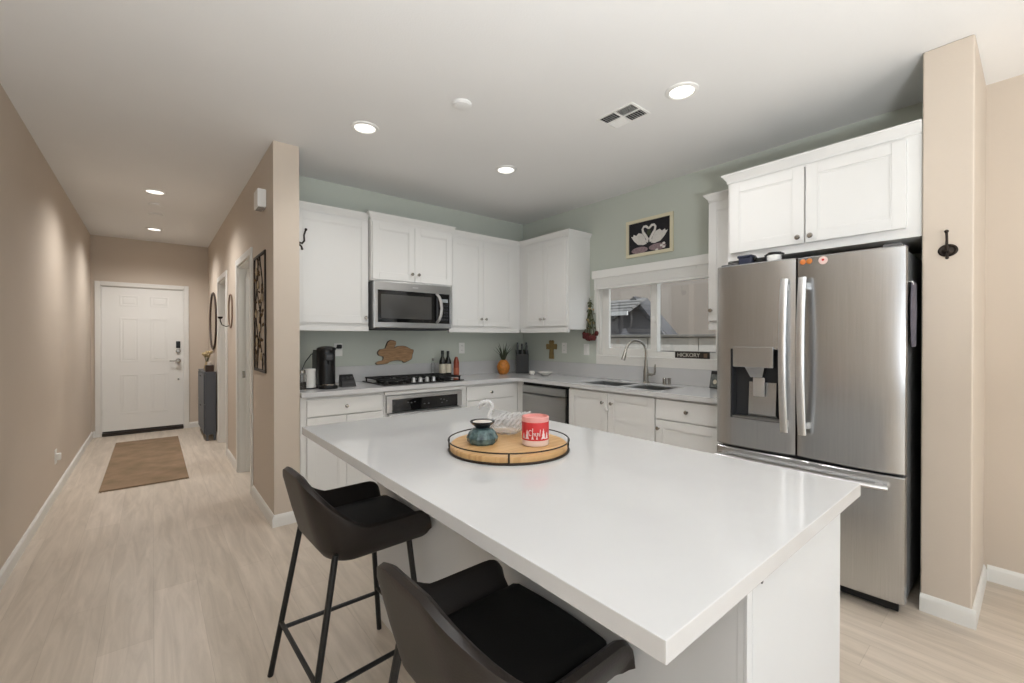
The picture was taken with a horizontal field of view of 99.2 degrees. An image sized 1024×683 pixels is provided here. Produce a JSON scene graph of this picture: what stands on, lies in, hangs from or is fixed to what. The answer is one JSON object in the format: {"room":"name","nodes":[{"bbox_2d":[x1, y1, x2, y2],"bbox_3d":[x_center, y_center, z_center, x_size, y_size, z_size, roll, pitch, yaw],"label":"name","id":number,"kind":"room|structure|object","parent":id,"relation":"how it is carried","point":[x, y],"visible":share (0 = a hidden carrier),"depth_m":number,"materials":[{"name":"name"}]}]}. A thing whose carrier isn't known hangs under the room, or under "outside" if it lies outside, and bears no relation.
{"room":"kitchen","nodes":[
{"label":"kitchen","id":0,"kind":"room"},
{"bbox_2d":[0,84,90,569],"bbox_3d":[-3.326,-0.051,2.959,0.120,2.660,7.000,0,0,-40],"label":"wall","id":1,"kind":"structure","parent":0,"point":[45,262],"depth_m":3.01,"materials":[{"name":"beige paint"}]},
{"bbox_2d":[0,432,92,590],"bbox_3d":[-3.313,1.238,3.055,0.014,0.083,6.880,0,0,-40],"label":"baseboard","id":2,"kind":"structure","parent":1,"relation":"attached to","point":[8,567],"depth_m":2.96,"materials":[{"name":"white paint"}]},
{"bbox_2d":[54,449,60,464],"bbox_3d":[-3.744,0.947,3.593,0.034,0.118,0.080,0,0,-40],"label":"outlet plate","id":3,"kind":"object","parent":1,"relation":"attached to","point":[57,456],"visible":1,"depth_m":3.58,"materials":[{"name":"white plastic"}]},
{"bbox_2d":[90,235,207,431],"bbox_3d":[-4.505,-0.071,6.603,2.941,2.660,0.120,0,0,-40],"label":"wall","id":4,"kind":"structure","parent":0,"point":[113,259],"depth_m":6.16,"materials":[{"name":"beige paint"}]},
{"bbox_2d":[94,281,188,437],"bbox_3d":[-5.126,0.231,6.073,0.994,2.062,0.128,0,0,-40],"label":"trim","id":5,"kind":"structure","parent":4,"relation":"attached to","point":[97,284],"depth_m":5.84,"materials":[{"name":"white paint"}]},
{"bbox_2d":[101,286,182,431],"bbox_3d":[-5.095,0.234,6.026,0.871,1.933,0.117,0,0,-40],"label":"door","id":6,"kind":"structure","parent":4,"relation":"in","point":[142,356],"depth_m":6.03,"materials":[{"name":"white paint"}]},
{"bbox_2d":[102,424,183,436],"bbox_3d":[-5.123,1.232,6.074,0.864,0.060,0.120,0,0,-40],"label":"threshold","id":7,"kind":"object","parent":4,"relation":"in","point":[180,426],"depth_m":6.02,"materials":[{"name":"brown metal"}]},
{"bbox_2d":[93,421,199,437],"bbox_3d":[-5.016,1.220,6.101,1.236,0.083,0.014,0,0,-40],"label":"baseboard","id":8,"kind":"structure","parent":4,"relation":"attached to","point":[191,424],"depth_m":6.37,"materials":[{"name":"white paint"}]},
{"bbox_2d":[208,140,299,514],"bbox_3d":[-3.022,-0.061,4.800,0.164,2.660,4.548,0,0,-40],"label":"wall","id":9,"kind":"structure","parent":0,"point":[275,229],"depth_m":3.09,"materials":[{"name":"beige paint"}]},
{"bbox_2d":[209,292,216,349],"bbox_3d":[-4.046,-0.277,5.891,0.021,0.778,0.778,0,0,-40],"label":"round mirror","id":10,"kind":"object","parent":9,"relation":"attached to","point":[213,307],"visible":0.98,"depth_m":5.86,"materials":[{"name":"brown mirror"}]},
{"bbox_2d":[217,270,227,455],"bbox_3d":[-3.369,0.237,5.208,0.180,2.060,0.860,0,0,-40],"label":"trim","id":11,"kind":"structure","parent":9,"relation":"attached to","point":[222,301],"depth_m":5.44,"materials":[{"name":"white paint"}]},
{"bbox_2d":[218,294,232,327],"bbox_3d":[-3.004,-0.319,4.547,0.120,0.363,0.263,0,0,-40],"label":"wall sconce","id":12,"kind":"object","parent":9,"relation":"attached to","point":[220,318],"visible":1,"depth_m":4.53,"materials":[{"name":"brown metal"}]},
{"bbox_2d":[235,247,252,494],"bbox_3d":[-2.364,0.244,3.992,0.180,2.060,0.855,0,0,-40],"label":"trim","id":13,"kind":"structure","parent":9,"relation":"attached to","point":[244,271],"depth_m":4.23,"materials":[{"name":"white paint"}]},
{"bbox_2d":[216,432,295,527],"bbox_3d":[-3.011,1.228,4.798,0.198,0.083,4.548,0,0,-40],"label":"baseboard","id":14,"kind":"structure","parent":9,"relation":"attached to","point":[282,519],"depth_m":3.08,"materials":[{"name":"white paint"}]},
{"bbox_2d":[253,250,265,372],"bbox_3d":[-1.946,-0.220,3.352,0.024,0.905,0.450,0,0,-40],"label":"metal wall art","id":15,"kind":"object","parent":9,"relation":"attached to","point":[256,272],"visible":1,"depth_m":3.33,"materials":[{"name":"brown metal"}]},
{"bbox_2d":[254,188,265,211],"bbox_3d":[-1.855,-1.039,3.206,0.058,0.136,0.145,0,0,-40],"label":"door chime","id":16,"kind":"object","parent":9,"relation":"attached to","point":[259,194],"visible":1,"depth_m":3.16,"materials":[{"name":"white plastic"}]},
{"bbox_2d":[255,206,263,211],"bbox_3d":[-1.856,-0.974,3.205,0.040,0.006,0.115,0,0,-40],"label":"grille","id":17,"kind":"object","parent":16,"relation":"attached to","point":[257,208],"depth_m":3.18,"materials":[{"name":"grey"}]},
{"bbox_2d":[299,228,306,249],"bbox_3d":[-1.532,-0.750,3.179,0.074,0.165,0.085,0,0,-40],"label":"wall hook","id":18,"kind":"object","parent":9,"relation":"attached to","point":[305,229],"visible":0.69,"depth_m":3.18,"materials":[{"name":"brown metal"}]},
{"bbox_2d":[299,176,522,367],"bbox_3d":[-0.867,-0.059,4.465,2.734,2.660,0.120,0,0,-40],"label":"wall","id":19,"kind":"structure","parent":0,"point":[359,348],"depth_m":4.25,"materials":[{"name":"green paint"}]},
{"bbox_2d":[299,200,368,330],"bbox_3d":[-1.536,-0.583,3.602,0.604,0.993,0.350,0,0,-40],"label":"upper cabinet","id":20,"kind":"object","parent":19,"relation":"attached to","point":[333,259],"visible":0.9,"depth_m":3.50,"materials":[{"name":"white paint"}]},
{"bbox_2d":[334,343,341,355],"bbox_3d":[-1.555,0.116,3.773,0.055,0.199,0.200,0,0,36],"label":"outlet plate","id":21,"kind":"object","parent":19,"relation":"attached to","point":[338,352],"visible":0.8,"depth_m":3.82,"materials":[{"name":"white plastic"}]},
{"bbox_2d":[375,340,413,364],"bbox_3d":[-1.121,0.101,4.164,0.389,0.231,0.019,0,0,-40],"label":"board","id":22,"kind":"object","parent":19,"relation":"attached to","point":[390,353],"visible":1,"depth_m":4.15,"materials":[{"name":"brown wood"}]},
{"bbox_2d":[367,210,455,286],"bbox_3d":[-0.979,-0.801,4.019,0.844,0.570,0.416,0,0,-40],"label":"upper cabinet","id":23,"kind":"object","parent":19,"relation":"attached to","point":[400,249],"visible":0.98,"depth_m":3.85,"materials":[{"name":"white paint"}]},
{"bbox_2d":[368,280,450,330],"bbox_3d":[-0.970,-0.307,3.997,0.748,0.410,0.462,0,0,-40],"label":"microwave","id":24,"kind":"object","parent":23,"relation":"attached to","point":[392,306],"visible":0.99,"depth_m":3.83,"materials":[{"name":"grey metal"}]},
{"bbox_2d":[459,343,464,352],"bbox_3d":[-0.536,0.070,4.655,0.070,0.114,0.008,0,0,-40],"label":"outlet plate","id":25,"kind":"object","parent":19,"relation":"attached to","point":[461,345],"visible":1,"depth_m":4.65,"materials":[{"name":"white plastic"}]},
{"bbox_2d":[447,229,520,332],"bbox_3d":[-0.226,-0.589,4.684,1.219,0.993,0.350,0,0,-40],"label":"upper cabinet","id":26,"kind":"object","parent":19,"relation":"attached to","point":[485,288],"visible":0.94,"depth_m":4.45,"materials":[{"name":"white paint"}]},
{"bbox_2d":[300,360,716,386],"bbox_3d":[-0.032,0.293,3.361,2.611,0.141,2.646,0,0,-40],"label":"backsplash","id":27,"kind":"structure","parent":19,"relation":"attached to","point":[691,377],"depth_m":4.16,"materials":[{"name":"white stone"}]},
{"bbox_2d":[0,0,1023,247],"bbox_3d":[-1.480,-1.414,1.817,7.041,0.080,11.300,0,0,-40],"label":"ceiling","id":28,"kind":"structure","parent":0,"point":[182,99],"depth_m":2.33,"materials":[{"name":"paint"}]},
{"bbox_2d":[145,227,162,230],"bbox_3d":[-4.433,-1.389,5.397,0.176,0.010,0.176,0,0,-40],"label":"recessed light","id":29,"kind":"object","parent":28,"relation":"in","point":[148,228],"visible":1,"depth_m":5.39,"materials":[{"name":"white plastic"}]},
{"bbox_2d":[142,188,166,194],"bbox_3d":[-3.300,-1.381,4.025,0.176,0.010,0.176,0,0,-40],"label":"recessed light","id":30,"kind":"object","parent":28,"relation":"in","point":[148,190],"visible":1,"depth_m":4.01,"materials":[{"name":"white plastic"}]},
{"bbox_2d":[148,202,160,206],"bbox_3d":[-3.604,-1.379,4.396,0.100,0.020,0.100,0,0,-40],"label":"smoke detector","id":31,"kind":"object","parent":28,"relation":"attached to","point":[149,203],"visible":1,"depth_m":4.37,"materials":[{"name":"paint"}]},
{"bbox_2d":[149,212,162,216],"bbox_3d":[-3.883,-1.381,4.749,0.120,0.020,0.120,0,0,-40],"label":"smoke detector","id":32,"kind":"object","parent":28,"relation":"attached to","point":[150,213],"visible":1,"depth_m":4.73,"materials":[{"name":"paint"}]},
{"bbox_2d":[350,121,378,134],"bbox_3d":[-0.948,-1.375,2.808,0.176,0.010,0.176,0,0,-40],"label":"recessed light","id":33,"kind":"object","parent":28,"relation":"in","point":[363,127],"visible":1,"depth_m":2.80,"materials":[{"name":"white plastic"}]},
{"bbox_2d":[452,98,471,110],"bbox_3d":[-0.290,-1.368,2.522,0.110,0.020,0.110,0,0,-40],"label":"smoke detector","id":34,"kind":"object","parent":28,"relation":"attached to","point":[462,104],"visible":1,"depth_m":2.50,"materials":[{"name":"paint"}]},
{"bbox_2d":[495,165,516,173],"bbox_3d":[-0.048,-1.379,3.503,0.176,0.010,0.176,0,0,-40],"label":"recessed light","id":35,"kind":"object","parent":28,"relation":"in","point":[504,169],"visible":1,"depth_m":3.49,"materials":[{"name":"white plastic"}]},
{"bbox_2d":[596,102,649,128],"bbox_3d":[0.678,-1.374,2.663,0.190,0.010,0.259,0,0,-40],"label":"ceiling vent","id":36,"kind":"object","parent":28,"relation":"in","point":[630,112],"visible":1,"depth_m":2.65,"materials":[{"name":"white plastic"}]},
{"bbox_2d":[665,82,698,100],"bbox_3d":[0.934,-1.372,2.395,0.176,0.010,0.176,0,0,-40],"label":"recessed light","id":37,"kind":"object","parent":28,"relation":"in","point":[683,90],"visible":1,"depth_m":2.39,"materials":[{"name":"white plastic"}]},
{"bbox_2d":[0,427,1023,682],"bbox_3d":[-1.480,1.326,1.833,7.041,0.080,11.300,0,0,-40],"label":"floor","id":38,"kind":"structure","parent":0,"point":[184,580],"depth_m":2.10,"materials":[{"name":"brown wood"}]},
{"bbox_2d":[99,436,188,492],"bbox_3d":[-3.964,1.265,4.733,0.613,0.009,2.313,0,0,-40],"label":"rug","id":39,"kind":"object","parent":38,"relation":"on","point":[137,463],"visible":1,"depth_m":4.47,"materials":[{"name":"brown fabric"}]},
{"bbox_2d":[198,369,215,440],"bbox_3d":[-4.133,0.826,5.887,0.138,0.875,0.877,0,0,-40],"label":"cabinet","id":40,"kind":"object","parent":38,"relation":"on","point":[206,381],"visible":0.95,"depth_m":5.57,"materials":[{"name":"grey wood"}]},
{"bbox_2d":[202,351,212,370],"bbox_3d":[-4.080,0.254,5.831,0.119,0.268,0.163,0,0,-19],"label":"flower vase","id":41,"kind":"object","parent":40,"relation":"on","point":[205,354],"visible":0.84,"depth_m":5.81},
{"bbox_2d":[205,362,213,371],"bbox_3d":[-3.909,0.325,5.625,0.090,0.128,0.110,0,0,-40],"label":"wooden box","id":42,"kind":"object","parent":40,"relation":"on","point":[208,368],"visible":1,"depth_m":5.59,"materials":[{"name":"brown wood"}]},
{"bbox_2d":[300,392,382,490],"bbox_3d":[-1.440,0.837,3.504,0.616,0.878,0.636,0,0,-40],"label":"base cabinet","id":43,"kind":"object","parent":38,"relation":"on","point":[322,469],"visible":0.33,"depth_m":3.22,"materials":[{"name":"white paint"}]},
{"bbox_2d":[300,360,716,403],"bbox_3d":[-0.032,0.310,3.361,2.611,0.175,2.646,0,0,-40],"label":"countertop","id":44,"kind":"structure","parent":43,"relation":"on","point":[689,384],"depth_m":3.95,"materials":[{"name":"white stone"}]},
{"bbox_2d":[300,370,306,390],"bbox_3d":[-1.569,0.288,3.245,0.068,0.150,0.068,0,0,-40],"label":"glass jar","id":45,"kind":"object","parent":44,"relation":"on","point":[303,379],"visible":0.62,"depth_m":3.22,"materials":[{"name":"white"}]},
{"bbox_2d":[304,368,315,387],"bbox_3d":[-1.565,0.286,3.378,0.090,0.153,0.090,0,0,-40],"label":"canister","id":46,"kind":"object","parent":44,"relation":"on","point":[310,372],"visible":0.77,"depth_m":3.34,"materials":[{"name":"white ceramic"}]},
{"bbox_2d":[301,346,337,388],"bbox_3d":[-1.509,0.199,3.384,0.254,0.328,0.282,0,0,-40],"label":"coffee machine","id":47,"kind":"object","parent":44,"relation":"on","point":[323,357],"visible":0.92,"depth_m":3.34,"materials":[{"name":"black plastic"}]},
{"bbox_2d":[338,374,355,386],"bbox_3d":[-1.323,0.315,3.513,0.120,0.095,0.100,0,0,-40],"label":"box","id":48,"kind":"object","parent":44,"relation":"on","point":[346,380],"visible":1,"depth_m":3.49,"materials":[{"name":"black plastic"}]},
{"bbox_2d":[362,373,463,385],"bbox_3d":[-0.889,0.334,3.949,0.775,0.052,0.470,0,0,-40],"label":"gas cooktop","id":49,"kind":"object","parent":44,"relation":"in","point":[406,379],"visible":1,"depth_m":3.85,"materials":[{"name":"black metal"}]},
{"bbox_2d":[431,358,434,372],"bbox_3d":[-0.794,0.261,4.380,0.042,0.192,0.042,0,0,-40],"label":"glass cruet","id":50,"kind":"object","parent":44,"relation":"on","point":[432,363],"visible":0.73,"depth_m":4.36,"materials":[{"name":"white"}]},
{"bbox_2d":[439,350,445,373],"bbox_3d":[-0.696,0.223,4.355,0.068,0.268,0.068,0,0,-40],"label":"bottle","id":51,"kind":"object","parent":44,"relation":"on","point":[442,363],"visible":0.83,"depth_m":4.33,"materials":[{"name":"black glass"}]},
{"bbox_2d":[445,351,450,373],"bbox_3d":[-0.651,0.226,4.431,0.068,0.262,0.068,0,0,-40],"label":"bottle","id":52,"kind":"object","parent":44,"relation":"on","point":[448,360],"visible":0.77,"depth_m":4.40,"materials":[{"name":"black glass"}]},
{"bbox_2d":[453,357,458,374],"bbox_3d":[-0.567,0.257,4.435,0.060,0.201,0.060,0,0,-40],"label":"bottle","id":53,"kind":"object","parent":44,"relation":"on","point":[456,361],"visible":0.79,"depth_m":4.41,"materials":[{"name":"brown glass"}]},
{"bbox_2d":[496,342,511,373],"bbox_3d":[-0.108,0.180,4.732,0.214,0.350,0.191,0,0,14],"label":"ornament","id":54,"kind":"object","parent":44,"relation":"on","point":[503,367],"visible":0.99,"depth_m":4.70,"materials":[{"name":"orange ceramic"}]},
{"bbox_2d":[515,342,528,372],"bbox_3d":[0.114,0.182,4.937,0.144,0.344,0.168,0,0,-2],"label":"knife block","id":55,"kind":"object","parent":44,"relation":"on","point":[521,356],"visible":1,"depth_m":4.87,"materials":[{"name":"black wood"}]},
{"bbox_2d":[539,371,552,374],"bbox_3d":[0.354,0.339,4.599,0.136,0.034,0.170,0,0,-40],"label":"serving dish","id":56,"kind":"object","parent":44,"relation":"on","point":[541,372],"visible":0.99,"depth_m":4.56,"materials":[{"name":"white ceramic"}]},
{"bbox_2d":[589,381,674,390],"bbox_3d":[0.982,0.475,3.659,0.368,0.202,0.808,0,0,-40],"label":"sink","id":57,"kind":"object","parent":44,"relation":"in","point":[650,387],"visible":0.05,"depth_m":3.72,"materials":[{"name":"metal"}]},
{"bbox_2d":[589,381,630,385],"bbox_3d":[0.856,0.474,3.812,0.368,0.202,0.413,0,0,-40],"label":"basin","id":58,"kind":"object","parent":57,"relation":"in","point":[601,382],"depth_m":4.00,"materials":[{"name":"silver metal"}]},
{"bbox_2d":[629,385,674,390],"bbox_3d":[1.127,0.475,3.484,0.368,0.202,0.353,0,0,-40],"label":"basin","id":59,"kind":"object","parent":57,"relation":"in","point":[650,387],"depth_m":3.66,"materials":[{"name":"silver metal"}]},
{"bbox_2d":[621,339,655,382],"bbox_3d":[1.091,0.171,3.795,0.297,0.380,0.108,0,0,2],"label":"kitchen faucet","id":60,"kind":"object","parent":44,"relation":"on","point":[646,374],"visible":1,"depth_m":3.79,"materials":[{"name":"silver metal"}]},
{"bbox_2d":[663,378,670,384],"bbox_3d":[1.295,0.333,3.653,0.046,0.057,0.074,0,0,-40],"label":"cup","id":61,"kind":"object","parent":44,"relation":"on","point":[664,379],"visible":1,"depth_m":3.66,"materials":[{"name":"silver metal"}]},
{"bbox_2d":[709,371,716,388],"bbox_3d":[1.572,0.295,3.337,0.039,0.135,0.124,0,0,-20],"label":"photo frame","id":62,"kind":"object","parent":44,"relation":"on","point":[713,380],"visible":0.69,"depth_m":3.36,"materials":[{"name":"black"}]},
{"bbox_2d":[710,374,716,387],"bbox_3d":[1.563,0.303,3.334,0.056,0.099,0.112,0,0,-40],"label":"photo","id":63,"kind":"object","parent":62,"relation":"attached to","point":[713,380],"depth_m":3.36},
{"bbox_2d":[267,466,431,682],"bbox_3d":[-0.613,0.870,1.654,0.467,0.838,0.471,0,0,-42],"label":"bar stool","id":64,"kind":"object","parent":38,"relation":"on","point":[354,521],"visible":0.99,"depth_m":1.54,"materials":[{"name":"brown leather"}]},
{"bbox_2d":[334,495,413,523],"bbox_3d":[-0.567,0.708,1.694,0.342,0.081,0.328,0,0,-42],"label":"seat cushion","id":65,"kind":"object","parent":64,"relation":"on","point":[371,509],"depth_m":1.74,"materials":[{"name":"black leather"}]},
{"bbox_2d":[383,385,464,416],"bbox_3d":[-0.915,0.835,3.956,0.765,0.878,0.608,0,0,-40],"label":"base cabinet","id":66,"kind":"object","parent":38,"relation":"on","point":[461,387],"visible":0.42,"depth_m":3.68,"materials":[{"name":"white paint"}]},
{"bbox_2d":[386,390,461,416],"bbox_3d":[-0.713,0.776,3.689,0.708,0.678,0.098,0,0,-40],"label":"wall oven","id":67,"kind":"object","parent":66,"relation":"attached to","point":[417,401],"visible":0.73,"depth_m":3.68,"materials":[{"name":"metal"}]},
{"bbox_2d":[464,381,516,411],"bbox_3d":[-0.365,0.833,4.392,0.635,0.878,0.636,0,0,-40],"label":"base cabinet","id":68,"kind":"object","parent":38,"relation":"on","point":[503,395],"visible":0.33,"depth_m":4.18,"materials":[{"name":"white paint"}]},
{"bbox_2d":[377,560,634,682],"bbox_3d":[-0.051,0.874,0.966,0.467,0.838,0.471,0,0,-41],"label":"bar stool","id":69,"kind":"object","parent":38,"relation":"on","point":[468,625],"visible":1,"depth_m":0.93,"materials":[{"name":"black leather"}]},
{"bbox_2d":[447,583,606,682],"bbox_3d":[-0.004,0.712,1.006,0.342,0.081,0.328,0,0,-41],"label":"seat cushion","id":70,"kind":"object","parent":69,"relation":"on","point":[527,635],"depth_m":1.01,"materials":[{"name":"black leather"}]},
{"bbox_2d":[517,381,523,412],"bbox_3d":[0.308,0.832,4.541,0.588,0.878,0.084,0,0,-40],"label":"base cabinet","id":71,"kind":"object","parent":38,"relation":"on","point":[519,383],"visible":0.02,"depth_m":4.36,"materials":[{"name":"white paint"}]},
{"bbox_2d":[522,382,569,423],"bbox_3d":[0.503,0.834,4.240,0.633,0.867,0.614,0,0,-40],"label":"dishwasher","id":72,"kind":"object","parent":38,"relation":"on","point":[552,401],"visible":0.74,"depth_m":4.01,"materials":[{"name":"silver metal"}]},
{"bbox_2d":[375,482,839,682],"bbox_3d":[0.129,0.847,1.623,0.643,0.880,1.669,0,0,-40],"label":"base cabinet","id":73,"kind":"object","parent":38,"relation":"on","point":[786,629],"visible":0.16,"depth_m":0.98,"materials":[{"name":"white paint"}]},
{"bbox_2d":[302,406,860,664],"bbox_3d":[0.003,0.390,1.523,0.942,0.033,1.744,0,0,-40],"label":"countertop","id":74,"kind":"structure","parent":73,"relation":"on","point":[654,543],"depth_m":0.96,"materials":[{"name":"white stone"}]},
{"bbox_2d":[448,418,569,465],"bbox_3d":[-0.011,0.323,1.519,0.423,0.101,0.423,0,0,-40],"label":"serving tray","id":75,"kind":"object","parent":74,"relation":"on","point":[508,450],"depth_m":1.43,"materials":[{"name":"brown wood"}]},
{"bbox_2d":[466,427,497,445],"bbox_3d":[-0.102,0.323,1.502,0.110,0.054,0.105,0,0,-40],"label":"pot","id":76,"kind":"object","parent":75,"relation":"on","point":[477,436],"depth_m":1.47,"materials":[{"name":"teal ceramic"}]},
{"bbox_2d":[478,399,530,434],"bbox_3d":[-0.024,0.284,1.652,0.214,0.130,0.126,0,0,7],"label":"swan","id":77,"kind":"object","parent":75,"relation":"on","point":[510,423],"visible":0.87,"depth_m":1.61,"materials":[{"name":"white ceramic"}]},
{"bbox_2d":[522,413,548,446],"bbox_3d":[0.080,0.302,1.488,0.094,0.097,0.094,0,0,-40],"label":"candle","id":78,"kind":"object","parent":75,"relation":"on","point":[535,426],"visible":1,"depth_m":1.45,"materials":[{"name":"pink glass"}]},
{"bbox_2d":[569,387,656,441],"bbox_3d":[0.989,0.837,3.679,0.634,0.878,0.853,0,0,-40],"label":"base cabinet","id":79,"kind":"object","parent":38,"relation":"on","point":[631,415],"visible":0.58,"depth_m":3.44,"materials":[{"name":"white paint"}]},
{"bbox_2d":[655,397,720,453],"bbox_3d":[1.417,0.839,3.161,0.634,0.878,0.487,0,0,-40],"label":"base cabinet","id":80,"kind":"object","parent":38,"relation":"on","point":[680,423],"visible":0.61,"depth_m":2.97,"materials":[{"name":"white paint"}]},
{"bbox_2d":[714,243,921,611],"bbox_3d":[1.772,0.412,2.522,0.840,1.740,0.855,0,0,-40],"label":"refrigerator","id":81,"kind":"object","parent":38,"relation":"on","point":[819,372],"visible":0.84,"depth_m":2.17,"materials":[{"name":"grey metal"}]},
{"bbox_2d":[737,254,756,264],"bbox_3d":[1.402,-0.473,2.589,0.069,0.076,0.098,0,0,-40],"label":"case","id":82,"kind":"object","parent":81,"relation":"on","point":[744,259],"visible":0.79,"depth_m":2.56,"materials":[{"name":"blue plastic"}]},
{"bbox_2d":[764,251,784,260],"bbox_3d":[1.495,-0.472,2.483,0.072,0.075,0.087,0,0,-1],"label":"jar","id":83,"kind":"object","parent":81,"relation":"on","point":[771,256],"visible":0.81,"depth_m":2.46,"materials":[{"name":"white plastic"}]},
{"bbox_2d":[818,256,827,263],"bbox_3d":[1.576,-0.411,2.207,0.011,0.040,0.040,0,0,-40],"label":"magnet","id":84,"kind":"object","parent":81,"relation":"attached to","point":[822,260],"visible":1,"depth_m":2.20,"materials":[{"name":"white plastic"}]},
{"bbox_2d":[908,281,916,346],"bbox_3d":[1.897,-0.130,2.061,0.139,0.309,0.020,0,0,-40],"label":"oven mitt","id":85,"kind":"object","parent":81,"relation":"hanging from","point":[913,286],"visible":1,"depth_m":2.03,"materials":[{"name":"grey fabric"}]},
{"bbox_2d":[522,421,548,440],"bbox_3d":[0.080,0.300,1.488,0.094,0.060,0.094,0,0,-40],"label":"label","id":86,"kind":"object","parent":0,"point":[531,430],"depth_m":1.45,"materials":[{"name":"red paper"}]},
{"bbox_2d":[523,102,922,369],"bbox_3d":[1.310,-0.056,3.866,0.140,2.660,3.575,0,0,-40],"label":"wall","id":87,"kind":"structure","parent":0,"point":[606,220],"depth_m":3.82,"materials":[{"name":"green paint"}]},
{"bbox_2d":[546,340,556,358],"bbox_3d":[0.436,0.088,4.829,0.019,0.205,0.164,0,0,-40],"label":"wall cross","id":88,"kind":"object","parent":87,"relation":"attached to","point":[551,346],"visible":1,"depth_m":4.81,"materials":[{"name":"brown wood"}]},
{"bbox_2d":[519,228,591,332],"bbox_3d":[0.429,-0.588,4.565,0.360,0.993,0.760,0,0,-40],"label":"upper cabinet","id":89,"kind":"object","parent":87,"relation":"attached to","point":[555,266],"visible":1,"depth_m":4.37,"materials":[{"name":"white paint"}]},
{"bbox_2d":[562,343,566,352],"bbox_3d":[0.562,0.070,4.686,0.008,0.114,0.070,0,0,-40],"label":"outlet plate","id":90,"kind":"object","parent":87,"relation":"attached to","point":[564,345],"visible":1,"depth_m":4.68,"materials":[{"name":"white plastic"}]},
{"bbox_2d":[584,344,588,354],"bbox_3d":[0.759,0.081,4.446,0.010,0.114,0.070,0,0,-40],"label":"light switch","id":91,"kind":"object","parent":87,"relation":"attached to","point":[586,346],"visible":1,"depth_m":4.44,"materials":[{"name":"white plastic"}]},
{"bbox_2d":[582,296,598,340],"bbox_3d":[0.774,-0.228,4.364,0.092,0.452,0.200,0,0,-31],"label":"potted plant","id":92,"kind":"object","parent":87,"relation":"hanging from","point":[587,336],"visible":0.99,"depth_m":4.35,"materials":[{"name":"green plant"}]},
{"bbox_2d":[626,211,673,258],"bbox_3d":[1.217,-0.938,3.876,0.021,0.337,0.474,0,0,-40],"label":"framed picture","id":93,"kind":"object","parent":87,"relation":"attached to","point":[651,235],"visible":1,"depth_m":3.86,"materials":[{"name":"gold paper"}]},
{"bbox_2d":[592,254,708,300],"bbox_3d":[1.203,-0.481,3.825,0.070,0.412,1.252,0,0,-40],"label":"window blind","id":94,"kind":"object","parent":87,"relation":"attached to","point":[691,267],"visible":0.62,"depth_m":3.76,"materials":[{"name":"white plastic"}]},
{"bbox_2d":[596,283,716,361],"bbox_3d":[1.266,-0.265,3.903,0.127,0.842,1.208,0,0,-40],"label":"window","id":95,"kind":"structure","parent":87,"relation":"attached to","point":[605,350],"depth_m":4.08,"materials":[{"name":"white paint"}]},
{"bbox_2d":[675,352,709,358],"bbox_3d":[1.475,0.113,3.572,0.016,0.052,0.294,0,0,-40],"label":"sign","id":96,"kind":"object","parent":95,"relation":"on","point":[695,355],"visible":1,"depth_m":3.56,"materials":[{"name":"black wood"}]},
{"bbox_2d":[703,189,738,329],"bbox_3d":[1.594,-0.570,3.154,0.360,0.973,0.269,0,0,-40],"label":"upper cabinet","id":97,"kind":"object","parent":87,"relation":"attached to","point":[718,201],"visible":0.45,"depth_m":3.09,"materials":[{"name":"white paint"}]},
{"bbox_2d":[721,119,922,263],"bbox_3d":[1.869,-0.786,2.621,0.614,0.551,0.945,0,0,-40],"label":"upper cabinet","id":98,"kind":"object","parent":87,"relation":"attached to","point":[865,191],"visible":0.98,"depth_m":2.36,"materials":[{"name":"white paint"}]},
{"bbox_2d":[920,35,985,608],"bbox_3d":[2.292,-0.047,2.247,0.729,2.660,0.172,0,0,-40],"label":"wall column","id":99,"kind":"structure","parent":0,"point":[954,85],"depth_m":2.02,"materials":[{"name":"beige paint"}]},
{"bbox_2d":[938,229,957,258],"bbox_3d":[1.990,-0.442,1.992,0.060,0.132,0.068,0,0,-40],"label":"wall hook","id":100,"kind":"object","parent":99,"relation":"attached to","point":[947,250],"visible":1,"depth_m":1.99,"materials":[{"name":"brown metal"}]},
{"bbox_2d":[919,564,986,629],"bbox_3d":[2.247,1.242,2.208,0.629,0.083,0.186,0,0,-40],"label":"baseboard","id":101,"kind":"structure","parent":99,"relation":"attached to","point":[955,613],"depth_m":2.02,"materials":[{"name":"white paint"}]},
{"bbox_2d":[983,74,1023,573],"bbox_3d":[3.676,-0.040,1.081,0.120,2.660,3.388,0,0,-40],"label":"wall","id":102,"kind":"structure","parent":0,"point":[1004,229],"depth_m":2.29,"materials":[{"name":"beige paint"}]},
{"bbox_2d":[987,564,1023,590],"bbox_3d":[3.590,1.248,1.087,0.014,0.083,3.254,0,0,-40],"label":"baseboard","id":103,"kind":"structure","parent":102,"relation":"attached to","point":[1005,577],"depth_m":2.29,"materials":[{"name":"white paint"}]},
{"label":"outside","id":104,"kind":"structure","parent":0,"visible":0},
{"bbox_3d":[4.992,1.429,9.316,12.449,0.130,20.000,0,0,-40],"label":"ground","id":105,"kind":"structure","parent":104,"visible":0},
{"bbox_2d":[611,296,676,334],"bbox_3d":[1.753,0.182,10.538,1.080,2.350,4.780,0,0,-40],"label":"house","id":106,"kind":"structure","parent":105,"relation":"on","point":[632,316],"depth_m":9.49,"materials":[{"name":"grey paint"}]},
{"bbox_2d":[611,334,715,357],"bbox_3d":[2.031,0.635,6.937,0.220,1.485,10.107,0,0,-40],"label":"wall","id":107,"kind":"structure","parent":105,"relation":"on","point":[668,342],"depth_m":6.37,"materials":[{"name":"grey paint"}]},
{"bbox_2d":[611,278,715,333],"bbox_3d":[5.623,-1.376,10.146,3.200,5.470,15.100,0,0,-40],"label":"house","id":108,"kind":"structure","parent":105,"relation":"on","point":[684,305],"depth_m":10.23,"materials":[{"name":"grey paint"}]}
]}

